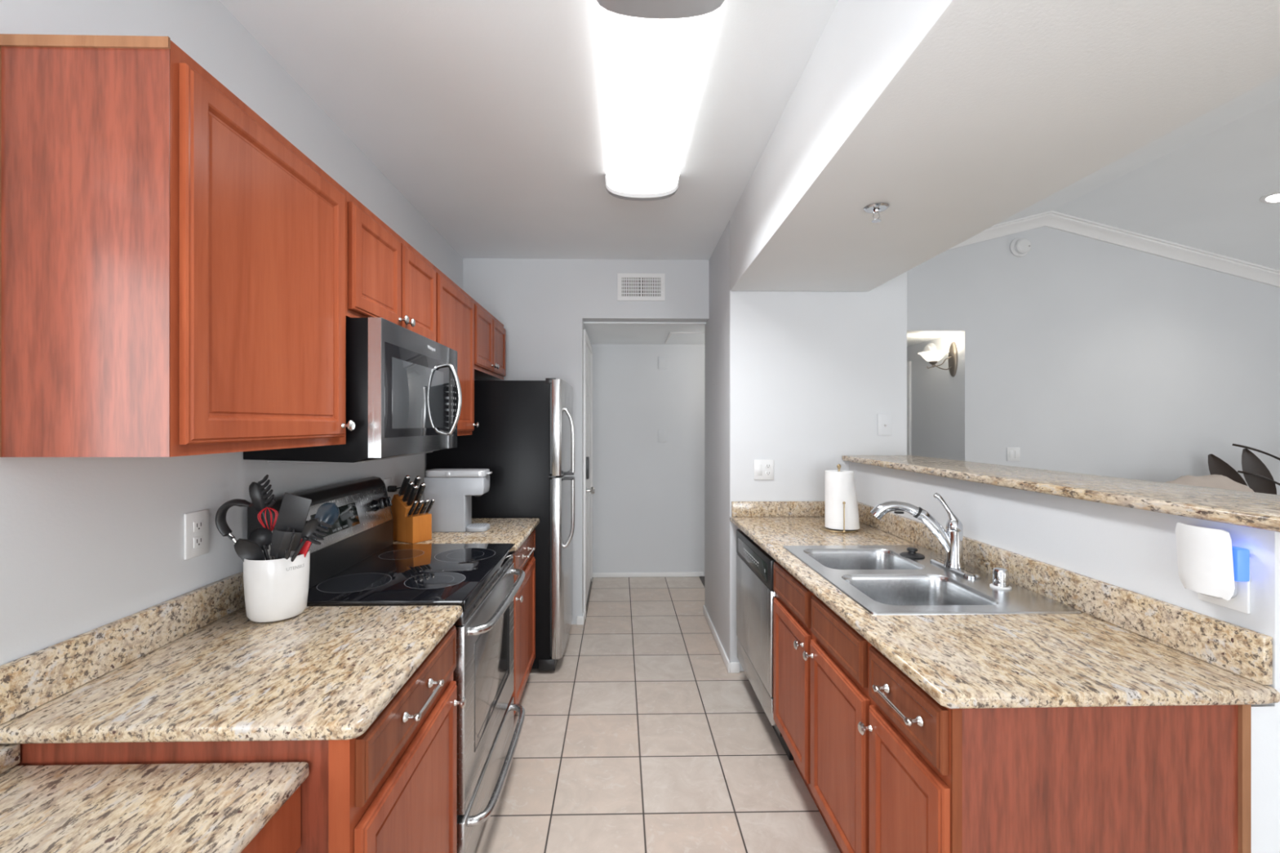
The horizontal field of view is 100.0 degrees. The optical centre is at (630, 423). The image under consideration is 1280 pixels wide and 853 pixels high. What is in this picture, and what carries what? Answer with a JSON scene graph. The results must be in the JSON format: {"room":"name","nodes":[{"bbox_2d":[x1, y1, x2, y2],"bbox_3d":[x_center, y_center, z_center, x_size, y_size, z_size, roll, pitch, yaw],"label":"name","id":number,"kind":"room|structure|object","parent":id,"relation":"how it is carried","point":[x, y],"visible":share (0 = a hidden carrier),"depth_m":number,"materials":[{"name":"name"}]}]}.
{"room":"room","nodes":[
{"label":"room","id":0,"kind":"room"},
{"bbox_2d":[0,743,309,852],"bbox_3d":[-0.852,0.607,0.351,0.570,0.067,1.236,0,0,-1],"label":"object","id":1,"kind":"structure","parent":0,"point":[163,807],"depth_m":0.86,"materials":[{"name":"beige stone"}]},
{"bbox_2d":[0,0,462,665],"bbox_3d":[-1.224,0.125,1.676,0.120,2.660,4.400,0,0,-1],"label":"wall","id":2,"kind":"structure","parent":0,"point":[87,544],"depth_m":1.28,"materials":[{"name":"grey paint"}]},
{"bbox_2d":[0,743,20,773],"bbox_3d":[-1.109,0.591,0.346,0.054,0.036,1.236,0,0,-1],"label":"backsplash","id":3,"kind":"structure","parent":2,"relation":"attached to","point":[10,753],"depth_m":0.95,"materials":[{"name":"beige stone"}]},
{"bbox_2d":[0,572,244,724],"bbox_3d":[-1.144,0.490,1.272,0.022,0.100,0.646,0,0,-1],"label":"backsplash","id":4,"kind":"structure","parent":2,"relation":"attached to","point":[29,682],"depth_m":1.16,"materials":[{"name":"beige stone"}]},
{"bbox_2d":[0,34,355,457],"bbox_3d":[-0.973,-0.320,1.280,0.366,0.759,0.630,0,0,-1],"label":"upper cabinet","id":5,"kind":"object","parent":2,"relation":"attached to","point":[173,266],"visible":1,"depth_m":0.97,"materials":[{"name":"brown wood"}]},
{"bbox_2d":[183,509,208,559],"bbox_3d":[-1.154,0.293,1.430,0.010,0.120,0.080,0,0,-1],"label":"wall outlet","id":6,"kind":"object","parent":2,"relation":"attached to","point":[196,524],"visible":1,"depth_m":1.42,"materials":[{"name":"white plastic"}]},
{"bbox_2d":[193,520,203,532],"bbox_3d":[-1.151,0.272,1.430,0.002,0.028,0.032,0,0,-1],"label":"receptacle","id":7,"kind":"object","parent":6,"relation":"attached to","point":[197,524],"depth_m":1.43,"materials":[{"name":"white plastic"}]},
{"bbox_2d":[193,535,203,548],"bbox_3d":[-1.151,0.314,1.430,0.002,0.028,0.032,0,0,-1],"label":"receptacle","id":8,"kind":"object","parent":6,"relation":"attached to","point":[197,540],"depth_m":1.43,"materials":[{"name":"white plastic"}]},
{"bbox_2d":[382,477,391,497],"bbox_3d":[-1.178,0.325,2.602,0.008,0.120,0.080,0,0,-1],"label":"wall outlet","id":9,"kind":"object","parent":2,"relation":"attached to","point":[387,482],"visible":0.46,"depth_m":2.60,"materials":[{"name":"white plastic"}]},
{"bbox_2d":[346,190,435,342],"bbox_3d":[-0.987,-0.510,1.976,0.366,0.374,0.759,0,0,-1],"label":"upper cabinet","id":10,"kind":"object","parent":2,"relation":"attached to","point":[387,277],"visible":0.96,"depth_m":1.83,"materials":[{"name":"brown wood"}]},
{"bbox_2d":[243,317,462,462],"bbox_3d":[-0.931,-0.100,1.987,0.474,0.442,0.759,0,0,-1],"label":"microwave","id":11,"kind":"object","parent":10,"relation":"attached to","point":[404,395],"visible":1,"depth_m":1.68,"materials":[{"name":"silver metal"}]},
{"bbox_2d":[434,266,479,435],"bbox_3d":[-1.001,-0.319,2.660,0.366,0.757,0.609,0,0,-1],"label":"upper cabinet","id":12,"kind":"object","parent":2,"relation":"attached to","point":[455,308],"visible":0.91,"depth_m":2.71,"materials":[{"name":"brown wood"}]},
{"bbox_2d":[471,297,506,380],"bbox_3d":[-1.015,-0.503,3.373,0.366,0.388,0.814,0,0,-1],"label":"upper cabinet","id":13,"kind":"object","parent":2,"relation":"attached to","point":[490,334],"visible":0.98,"depth_m":3.32,"materials":[{"name":"brown wood"}]},
{"bbox_2d":[218,0,838,260],"bbox_3d":[-2.478,-1.250,0.350,6.260,0.110,7.000,0,0,-1],"label":"ceiling","id":14,"kind":"structure","parent":0,"point":[486,116],"depth_m":2.03,"materials":[{"name":"paint"}]},
{"bbox_2d":[595,0,724,200],"bbox_3d":[0.069,-1.138,1.957,0.356,0.114,1.310,0,0,-1],"label":"ceiling light","id":15,"kind":"object","parent":14,"relation":"attached to","point":[654,54],"visible":1,"depth_m":1.75,"materials":[{"name":"white plastic"}]},
{"bbox_2d":[462,258,709,624],"bbox_3d":[-0.385,0.125,4.493,1.910,2.660,1.200,0,0,-1],"label":"wall","id":16,"kind":"structure","parent":0,"point":[543,306],"depth_m":3.89,"materials":[{"name":"grey paint"}]},
{"bbox_2d":[576,611,584,625],"bbox_3d":[-0.362,1.424,3.932,0.053,0.062,0.104,0,0,-1],"label":"baseboard","id":17,"kind":"structure","parent":16,"relation":"attached to","point":[580,620],"depth_m":3.88,"materials":[{"name":"white paint"}]},
{"bbox_2d":[582,328,595,619],"bbox_3d":[-0.321,0.375,4.502,0.079,2.160,1.025,0,0,-1],"label":"door","id":18,"kind":"structure","parent":16,"relation":"in","point":[588,490],"depth_m":4.29,"materials":[{"name":"white paint"}]},
{"bbox_2d":[617,273,665,301],"bbox_3d":[0.080,-0.993,3.891,0.344,0.196,0.022,0,0,-1],"label":"air vent","id":19,"kind":"object","parent":16,"relation":"in","point":[630,286],"visible":1,"depth_m":3.89,"materials":[{"name":"white metal"}]},
{"bbox_2d":[664,332,704,343],"bbox_3d":[0.491,-0.752,4.721,0.330,0.009,0.580,0,0,-1],"label":"trim","id":20,"kind":"structure","parent":16,"relation":"attached to","point":[670,333],"depth_m":4.44,"materials":[{"name":"white paint"}]},
{"bbox_2d":[702,604,739,673],"bbox_3d":[0.596,1.424,3.631,0.068,0.062,1.003,0,0,-1],"label":"baseboard","id":21,"kind":"structure","parent":16,"relation":"attached to","point":[731,667],"depth_m":3.36,"materials":[{"name":"white paint"}]},
{"bbox_2d":[583,321,706,344],"bbox_3d":[0.673,-0.801,4.584,2.070,0.088,1.060,0,0,-1],"label":"ceiling","id":22,"kind":"structure","parent":0,"point":[598,332],"depth_m":4.49,"materials":[{"name":"paint"}]},
{"bbox_2d":[591,344,704,576],"bbox_3d":[0.811,0.305,5.717,4.350,2.300,1.200,0,0,-1],"label":"wall","id":23,"kind":"structure","parent":0,"point":[648,497],"depth_m":5.10,"materials":[{"name":"grey paint"}]},
{"bbox_2d":[592,572,703,577],"bbox_3d":[0.171,1.433,5.097,1.055,0.045,0.014,0,0,-1],"label":"baseboard","id":24,"kind":"structure","parent":23,"relation":"attached to","point":[594,574],"depth_m":5.09,"materials":[{"name":"white paint"}]},
{"bbox_2d":[474,577,840,852],"bbox_3d":[0.878,1.485,1.618,13.020,0.060,9.400,0,0,-1],"label":"floor","id":25,"kind":"structure","parent":0,"point":[641,738],"depth_m":2.37,"materials":[{"name":"beige tile"}]},
{"bbox_2d":[15,625,466,852],"bbox_3d":[-0.810,1.014,1.278,0.692,0.882,0.612,0,0,-1],"label":"base cabinet","id":26,"kind":"object","parent":25,"relation":"on","point":[392,787],"visible":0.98,"depth_m":1.06,"materials":[{"name":"brown wood"}]},
{"bbox_2d":[0,572,462,743],"bbox_3d":[-0.824,0.505,1.279,0.664,0.131,0.646,0,0,-1],"label":"countertop","id":27,"kind":"structure","parent":26,"relation":"on","point":[192,666],"depth_m":1.12,"materials":[{"name":"beige stone"}]},
{"bbox_2d":[243,549,310,622],"bbox_3d":[-0.997,0.453,1.515,0.158,0.174,0.158,0,0,-1],"label":"utensil crock","id":28,"kind":"object","parent":27,"relation":"on","point":[276,589],"visible":0.95,"depth_m":1.45,"materials":[{"name":"white ceramic"}]},
{"bbox_2d":[215,498,253,543],"bbox_3d":[-1.049,0.365,1.487,0.178,0.316,0.045,0,0,-9],"label":"ladle","id":29,"kind":"object","parent":28,"relation":"in","point":[221,524],"visible":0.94,"depth_m":1.47,"materials":[{"name":"black plastic"}]},
{"bbox_2d":[234,538,265,561],"bbox_3d":[-0.999,0.415,1.468,0.138,0.216,0.031,0,0,-27],"label":"serving spoon","id":30,"kind":"object","parent":28,"relation":"in","point":[248,549],"visible":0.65,"depth_m":1.46,"materials":[{"name":"black plastic"}]},
{"bbox_2d":[248,527,272,559],"bbox_3d":[-1.004,0.404,1.487,0.087,0.236,0.031,0,0,-15],"label":"scoop","id":31,"kind":"object","parent":28,"relation":"in","point":[261,536],"visible":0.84,"depth_m":1.49,"materials":[{"name":"black plastic"}]},
{"bbox_2d":[248,474,275,529],"bbox_3d":[-1.031,0.333,1.540,0.118,0.377,0.024,0,0,1],"label":"fork","id":32,"kind":"object","parent":28,"relation":"in","point":[259,495],"visible":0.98,"depth_m":1.54,"materials":[{"name":"black plastic"}]},
{"bbox_2d":[257,507,278,559],"bbox_3d":[-1.035,0.380,1.536,0.059,0.284,0.049,0,0,40],"label":"whisk","id":33,"kind":"object","parent":28,"relation":"in","point":[272,557],"visible":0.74,"depth_m":1.53,"materials":[{"name":"red plastic"}]},
{"bbox_2d":[269,529,285,559],"bbox_3d":[-0.969,0.405,1.469,0.072,0.234,0.020,0,0,23],"label":"turner","id":34,"kind":"object","parent":28,"relation":"in","point":[277,536],"visible":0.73,"depth_m":1.46,"materials":[{"name":"black plastic"}]},
{"bbox_2d":[279,528,302,559],"bbox_3d":[-0.951,0.405,1.467,0.108,0.235,0.037,0,0,13],"label":"spatula","id":35,"kind":"object","parent":28,"relation":"in","point":[291,541],"visible":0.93,"depth_m":1.46,"materials":[{"name":"black plastic"}]},
{"bbox_2d":[275,492,311,559],"bbox_3d":[-0.952,0.355,1.486,0.140,0.333,0.018,0,0,5],"label":"spatula","id":36,"kind":"object","parent":28,"relation":"in","point":[294,510],"visible":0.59,"depth_m":1.48,"materials":[{"name":"black plastic"}]},
{"bbox_2d":[297,538,311,557],"bbox_3d":[-0.951,0.423,1.513,0.101,0.200,0.012,0,0,2],"label":"scraper","id":37,"kind":"object","parent":28,"relation":"in","point":[304,550],"visible":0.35,"depth_m":1.51,"materials":[{"name":"red plastic"}]},
{"bbox_2d":[290,517,332,561],"bbox_3d":[-0.923,0.389,1.477,0.242,0.269,0.025,0,0,17],"label":"fork","id":38,"kind":"object","parent":28,"relation":"in","point":[313,526],"visible":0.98,"depth_m":1.46,"materials":[{"name":"black plastic"}]},
{"bbox_2d":[308,502,339,549],"bbox_3d":[-0.934,0.374,1.546,0.194,0.299,0.027,0,0,0],"label":"slotted spoon","id":39,"kind":"object","parent":28,"relation":"in","point":[328,513],"visible":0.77,"depth_m":1.55,"materials":[{"name":"blue plastic"}]},
{"bbox_2d":[240,786,300,852],"bbox_3d":[-0.861,1.050,0.375,0.550,0.810,1.185,0,0,-1],"label":"base cabinet","id":40,"kind":"object","parent":25,"relation":"on","point":[282,833],"visible":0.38,"depth_m":0.92,"materials":[{"name":"brown wood"}]},
{"bbox_2d":[247,476,524,852],"bbox_3d":[-0.797,0.823,1.995,0.726,1.183,0.773,0,0,-1],"label":"electric range","id":41,"kind":"object","parent":25,"relation":"on","point":[357,562],"visible":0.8,"depth_m":1.88,"materials":[{"name":"black metal"}]},
{"bbox_2d":[306,543,512,607],"bbox_3d":[-0.786,0.542,1.995,0.549,0.022,0.773,0,0,-1],"label":"cooktop","id":42,"kind":"object","parent":41,"relation":"in","point":[390,574],"depth_m":1.86,"materials":[{"name":"black glass"}]},
{"bbox_2d":[426,377,574,671],"bbox_3d":[-0.763,0.584,3.490,0.854,1.702,0.767,0,0,-1],"label":"refrigerator","id":43,"kind":"object","parent":25,"relation":"on","point":[525,434],"visible":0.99,"depth_m":3.12,"materials":[{"name":"black metal"}]},
{"bbox_2d":[511,528,535,715],"bbox_3d":[-0.839,1.014,2.725,0.692,0.882,0.678,0,0,-1],"label":"base cabinet","id":44,"kind":"object","parent":25,"relation":"on","point":[524,601],"visible":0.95,"depth_m":2.68,"materials":[{"name":"brown wood"}]},
{"bbox_2d":[393,502,539,551],"bbox_3d":[-0.849,0.505,2.735,0.672,0.131,0.698,0,0,-1],"label":"countertop","id":45,"kind":"structure","parent":44,"relation":"on","point":[501,531],"depth_m":2.63,"materials":[{"name":"beige stone"}]},
{"bbox_2d":[387,485,400,492],"bbox_3d":[-1.120,0.410,2.619,0.116,0.221,0.073,0,0,-43],"label":"power cord","id":46,"kind":"object","parent":45,"relation":"on","point":[390,488],"visible":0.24,"depth_m":2.59,"materials":[{"name":"black plastic"}]},
{"bbox_2d":[390,493,431,543],"bbox_3d":[-1.045,0.434,2.515,0.215,0.213,0.105,0,0,30],"label":"knife block","id":47,"kind":"object","parent":45,"relation":"on","point":[418,528],"visible":0.64,"depth_m":2.46,"materials":[{"name":"brown wood"}]},
{"bbox_2d":[397,475,410,497],"bbox_3d":[-1.052,0.306,2.487,0.086,0.140,0.025,0,0,30],"label":"knife","id":48,"kind":"object","parent":47,"relation":"in","point":[407,477],"visible":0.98,"depth_m":2.48,"materials":[{"name":"black plastic"}]},
{"bbox_2d":[402,481,414,502],"bbox_3d":[-1.030,0.334,2.474,0.086,0.140,0.025,0,0,30],"label":"knife","id":49,"kind":"object","parent":47,"relation":"in","point":[411,484],"visible":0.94,"depth_m":2.46,"materials":[{"name":"black plastic"}]},
{"bbox_2d":[407,500,417,516],"bbox_3d":[-0.998,0.402,2.439,0.081,0.111,0.015,0,0,30],"label":"knife","id":50,"kind":"object","parent":47,"relation":"in","point":[415,503],"visible":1,"depth_m":2.43,"materials":[{"name":"black plastic"}]},
{"bbox_2d":[406,484,418,506],"bbox_3d":[-1.005,0.349,2.462,0.086,0.140,0.025,0,0,30],"label":"knife","id":51,"kind":"object","parent":47,"relation":"in","point":[413,493],"visible":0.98,"depth_m":2.45,"materials":[{"name":"black plastic"}]},
{"bbox_2d":[412,500,422,515],"bbox_3d":[-0.978,0.402,2.447,0.081,0.111,0.015,0,0,30],"label":"knife","id":52,"kind":"object","parent":47,"relation":"in","point":[420,503],"visible":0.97,"depth_m":2.44,"materials":[{"name":"black plastic"}]},
{"bbox_2d":[413,475,421,485],"bbox_3d":[-1.018,0.313,2.523,0.086,0.140,0.025,0,0,30],"label":"knife","id":53,"kind":"object","parent":47,"relation":"in","point":[417,479],"visible":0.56,"depth_m":2.50,"materials":[{"name":"black plastic"}]},
{"bbox_2d":[413,482,426,503],"bbox_3d":[-0.989,0.343,2.508,0.086,0.140,0.025,0,0,30],"label":"knife","id":54,"kind":"object","parent":47,"relation":"in","point":[422,486],"visible":0.8,"depth_m":2.49,"materials":[{"name":"black plastic"}]},
{"bbox_2d":[418,499,428,515],"bbox_3d":[-0.960,0.402,2.474,0.081,0.111,0.015,0,0,30],"label":"knife","id":55,"kind":"object","parent":47,"relation":"in","point":[426,501],"visible":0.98,"depth_m":2.46,"materials":[{"name":"black plastic"}]},
{"bbox_2d":[424,498,435,514],"bbox_3d":[-0.941,0.402,2.502,0.081,0.111,0.015,0,0,30],"label":"knife","id":56,"kind":"object","parent":47,"relation":"in","point":[432,501],"visible":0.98,"depth_m":2.49,"materials":[{"name":"black plastic"}]},
{"bbox_2d":[423,468,492,532],"bbox_3d":[-0.870,0.387,2.734,0.320,0.308,0.131,0,0,-1],"label":"coffee maker","id":57,"kind":"object","parent":45,"relation":"on","point":[452,490],"visible":0.98,"depth_m":2.67,"materials":[{"name":"grey plastic"}]},
{"bbox_2d":[466,523,489,532],"bbox_3d":[-0.776,0.529,2.737,0.107,0.024,0.125,0,0,-1],"label":"drip tray","id":58,"kind":"object","parent":57,"relation":"on","point":[470,527],"depth_m":2.69,"materials":[{"name":"grey plastic"}]},
{"bbox_2d":[699,576,704,586],"bbox_3d":[1.776,1.451,4.651,2.223,0.008,0.930,0,0,-1],"label":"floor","id":59,"kind":"structure","parent":25,"relation":"on","point":[702,578],"depth_m":4.99,"materials":[{"name":"beige tile"}]},
{"bbox_2d":[736,528,793,759],"bbox_3d":[0.897,1.019,2.667,0.600,0.872,0.684,0,0,-1],"label":"dishwasher","id":60,"kind":"object","parent":25,"relation":"on","point":[755,593],"visible":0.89,"depth_m":2.56,"materials":[{"name":"silver metal"}]},
{"bbox_2d":[743,547,758,566],"bbox_3d":[0.599,0.659,2.602,0.001,0.020,0.409,0,0,-1],"label":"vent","id":61,"kind":"object","parent":60,"relation":"attached to","point":[753,559],"depth_m":2.65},
{"bbox_2d":[774,725,782,736],"bbox_3d":[0.919,0.969,2.667,0.555,0.772,0.673,0,0,-1],"label":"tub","id":62,"kind":"object","parent":60,"relation":"in","point":[776,727],"depth_m":2.35,"materials":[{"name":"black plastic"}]},
{"bbox_2d":[704,220,906,671],"bbox_3d":[1.100,0.095,3.648,1.055,2.720,0.990,0,0,-1],"label":"wall pier","id":63,"kind":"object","parent":25,"relation":"on","point":[801,381],"visible":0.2,"depth_m":3.15,"materials":[{"name":"grey paint"}]},
{"bbox_2d":[753,459,773,479],"bbox_3d":[0.782,0.268,3.141,0.116,0.118,0.011,0,0,-1],"label":"outlet","id":64,"kind":"object","parent":63,"relation":"attached to","point":[763,469],"visible":1,"depth_m":3.14,"materials":[{"name":"white plastic"}]},
{"bbox_2d":[765,463,770,468],"bbox_3d":[0.807,0.247,3.139,0.032,0.028,0.002,0,0,-1],"label":"receptacle","id":65,"kind":"object","parent":64,"relation":"attached to","point":[767,465],"depth_m":3.14,"materials":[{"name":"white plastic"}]},
{"bbox_2d":[765,471,770,475],"bbox_3d":[0.807,0.289,3.139,0.032,0.028,0.002,0,0,-1],"label":"receptacle","id":66,"kind":"object","parent":64,"relation":"attached to","point":[767,473],"depth_m":3.14,"materials":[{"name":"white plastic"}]},
{"bbox_2d":[877,413,892,435],"bbox_3d":[1.497,0.004,3.153,0.084,0.126,0.016,0,0,-1],"label":"cable plate","id":67,"kind":"object","parent":63,"relation":"attached to","point":[884,420],"visible":1,"depth_m":3.15,"materials":[{"name":"grey paint"}]},
{"bbox_2d":[773,561,871,852],"bbox_3d":[0.915,1.014,1.880,0.656,0.882,0.873,0,0,-1],"label":"base cabinet","id":68,"kind":"object","parent":25,"relation":"on","point":[821,696],"visible":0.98,"depth_m":1.73,"materials":[{"name":"brown wood"}]},
{"bbox_2d":[729,501,1279,708],"bbox_3d":[0.956,0.505,2.112,0.708,0.131,2.074,0,0,-1],"label":"countertop","id":69,"kind":"structure","parent":68,"relation":"on","point":[1125,647],"depth_m":1.30,"materials":[{"name":"beige stone"}]},
{"bbox_2d":[820,463,857,533],"bbox_3d":[1.067,0.373,2.740,0.180,0.336,0.184,0,0,-1],"label":"paper towel holder","id":70,"kind":"object","parent":69,"relation":"on","point":[838,466],"visible":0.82,"depth_m":2.67,"materials":[{"name":"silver metal"}]},
{"bbox_2d":[825,470,859,529],"bbox_3d":[1.082,0.385,2.740,0.165,0.286,0.141,0,0,-1],"label":"paper towel roll","id":71,"kind":"object","parent":70,"relation":"on","point":[840,486],"visible":1,"depth_m":2.68,"materials":[{"name":"white paper"}]},
{"bbox_2d":[870,493,981,578],"bbox_3d":[1.072,0.396,1.977,0.315,0.278,0.250,0,0,-1],"label":"kitchen faucet","id":72,"kind":"object","parent":69,"relation":"on","point":[951,539],"visible":1,"depth_m":1.97,"materials":[{"name":"silver metal"}]},
{"bbox_2d":[782,545,1081,615],"bbox_3d":[0.981,0.645,1.945,0.608,0.220,0.845,0,0,-1],"label":"sink","id":73,"kind":"object","parent":69,"relation":"in","point":[882,581],"visible":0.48,"depth_m":1.91,"materials":[{"name":"metal"}]},
{"bbox_2d":[899,546,924,559],"bbox_3d":[1.142,0.519,2.173,0.092,0.033,0.092,0,0,-1],"label":"stopper","id":74,"kind":"object","parent":73,"relation":"on","point":[912,553],"visible":1,"depth_m":2.16,"materials":[{"name":"black plastic"}]},
{"bbox_2d":[989,567,1012,590],"bbox_3d":[1.215,0.504,1.760,0.060,0.063,0.060,0,0,-1],"label":"air gap","id":75,"kind":"object","parent":73,"relation":"on","point":[1000,575],"visible":1,"depth_m":1.74,"materials":[{"name":"silver metal"}]},
{"bbox_2d":[857,644,1251,852],"bbox_3d":[0.928,1.013,1.264,0.665,0.884,0.357,0,0,-1],"label":"base cabinet","id":76,"kind":"object","parent":25,"relation":"on","point":[1177,779],"visible":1,"depth_m":1.10,"materials":[{"name":"brown wood"}]},
{"bbox_2d":[1208,443,1279,494],"bbox_3d":[5.223,0.780,4.259,0.827,1.351,0.341,0,0,15],"label":"chair","id":77,"kind":"object","parent":25,"relation":"on","point":[1259,478],"visible":0.5,"depth_m":4.42,"materials":[{"name":"brown metal"}]},
{"bbox_3d":[4.392,0.975,3.964,0.980,0.960,0.850,0,0,-1],"label":"armchair","id":78,"kind":"object","parent":25,"relation":"on","visible":0},
{"bbox_2d":[1165,474,1253,492],"bbox_3d":[4.356,0.613,4.028,0.802,0.462,0.224,0,0,-1],"label":"throw pillow","id":79,"kind":"object","parent":78,"relation":"on","point":[1215,481],"visible":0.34,"depth_m":3.97,"materials":[{"name":"beige fabric"}]},
{"bbox_2d":[906,333,955,346],"bbox_3d":[2.251,-0.851,5.206,1.290,0.088,2.080,0,0,-1],"label":"ceiling","id":80,"kind":"structure","parent":0,"point":[913,339],"depth_m":4.96,"materials":[{"name":"paint"}]},
{"bbox_2d":[729,0,1279,291],"bbox_3d":[1.016,-1.050,0.084,0.950,0.550,6.128,0,0,-1],"label":"ceiling soffit","id":81,"kind":"structure","parent":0,"point":[960,117],"depth_m":1.40,"materials":[{"name":"paint"}]},
{"bbox_2d":[863,202,888,222],"bbox_3d":[0.880,-0.750,1.918,0.084,0.050,0.084,0,0,-1],"label":"sprinkler","id":82,"kind":"object","parent":81,"relation":"attached to","point":[875,208],"visible":1,"depth_m":1.91,"materials":[{"name":"silver metal"}]},
{"bbox_2d":[848,462,1279,852],"bbox_3d":[1.351,0.838,2.132,0.213,1.234,2.050,0,0,-1],"label":"wall","id":83,"kind":"structure","parent":0,"point":[1130,548],"depth_m":1.46,"materials":[{"name":"grey paint"}]},
{"bbox_2d":[842,455,1279,532],"bbox_3d":[1.469,0.200,2.069,0.420,0.031,2.179,0,0,-1],"label":"bar","id":84,"kind":"object","parent":83,"relation":"on","point":[1257,510],"visible":1,"depth_m":1.53,"materials":[{"name":"beige stone"}]},
{"bbox_2d":[857,501,1272,684],"bbox_3d":[1.298,0.490,2.131,0.022,0.100,2.046,0,0,-1],"label":"backsplash","id":85,"kind":"structure","parent":83,"relation":"attached to","point":[1246,653],"depth_m":1.42,"materials":[{"name":"beige stone"}]},
{"bbox_2d":[1175,522,1249,600],"bbox_3d":[1.289,0.306,1.198,0.064,0.157,0.111,0,0,-1],"label":"trap","id":86,"kind":"object","parent":83,"relation":"attached to","point":[1209,565],"visible":1,"depth_m":1.17,"materials":[{"name":"white plastic"}]},
{"bbox_2d":[1231,546,1249,582],"bbox_3d":[1.305,0.302,1.182,0.032,0.070,0.079,0,0,-1],"label":"lamp","id":87,"kind":"object","parent":86,"relation":"attached to","point":[1240,556],"depth_m":1.14,"materials":[{"name":"blue plastic"}]},
{"bbox_2d":[1198,557,1250,613],"bbox_3d":[1.325,0.346,1.199,0.007,0.122,0.100,0,0,-1],"label":"wall outlet","id":88,"kind":"object","parent":83,"relation":"attached to","point":[1242,602],"visible":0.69,"depth_m":1.16,"materials":[{"name":"white plastic"}]},
{"bbox_2d":[906,226,1279,494],"bbox_3d":[4.451,-0.195,5.490,5.720,3.300,1.600,0,0,-1],"label":"wall","id":89,"kind":"structure","parent":0,"point":[1080,354],"depth_m":4.69,"materials":[{"name":"grey paint"}]},
{"bbox_2d":[906,360,911,455],"bbox_3d":[2.877,0.405,5.544,0.025,2.100,0.070,0,0,-1],"label":"trim","id":90,"kind":"structure","parent":89,"relation":"attached to","point":[908,363],"depth_m":5.51,"materials":[{"name":"white paint"}]},
{"bbox_2d":[923,342,936,351],"bbox_3d":[2.870,-0.690,5.158,0.055,0.170,0.170,0,0,-1],"label":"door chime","id":91,"kind":"object","parent":89,"relation":"attached to","point":[930,347],"visible":0.44,"depth_m":5.11,"materials":[{"name":"white plastic"}]},
{"bbox_2d":[917,342,957,377],"bbox_3d":[2.749,-0.580,4.816,0.310,0.316,0.250,0,0,-1],"label":"wall sconce","id":92,"kind":"object","parent":89,"relation":"attached to","point":[932,357],"visible":1,"depth_m":4.79,"materials":[{"name":"white glass"}]},
{"bbox_2d":[1006,447,1020,461],"bbox_3d":[3.331,0.264,4.662,0.116,0.118,0.011,0,0,-1],"label":"light switch","id":93,"kind":"object","parent":89,"relation":"attached to","point":[1013,454],"visible":1,"depth_m":4.66,"materials":[{"name":"white plastic"}]},
{"bbox_2d":[1009,237,1031,257],"bbox_3d":[3.383,-1.535,4.638,0.164,0.164,0.062,0,0,-1],"label":"smoke detector","id":94,"kind":"object","parent":89,"relation":"attached to","point":[1019,246],"visible":1,"depth_m":4.62,"materials":[{"name":"white plastic"}]},
{"bbox_2d":[948,210,1279,287],"bbox_3d":[4.418,-1.324,4.648,5.580,1.002,0.082,0,0,-1],"label":"trim","id":95,"kind":"structure","parent":89,"relation":"attached to","point":[1054,220],"depth_m":4.64,"materials":[{"name":"white paint"}]},
{"bbox_2d":[996,75,1279,270],"bbox_3d":[4.363,-1.433,0.887,5.880,1.025,7.600,0,0,-1],"label":"ceiling","id":96,"kind":"structure","parent":0,"point":[1201,184],"depth_m":3.91,"materials":[{"name":"paint"}]},
{"bbox_2d":[1259,191,1279,204],"bbox_3d":[4.557,-1.589,3.772,0.171,0.048,0.176,0,0,-1],"label":"recessed light","id":97,"kind":"object","parent":96,"relation":"attached to","point":[1273,197],"visible":1,"depth_m":3.80,"materials":[{"name":"white paint"}]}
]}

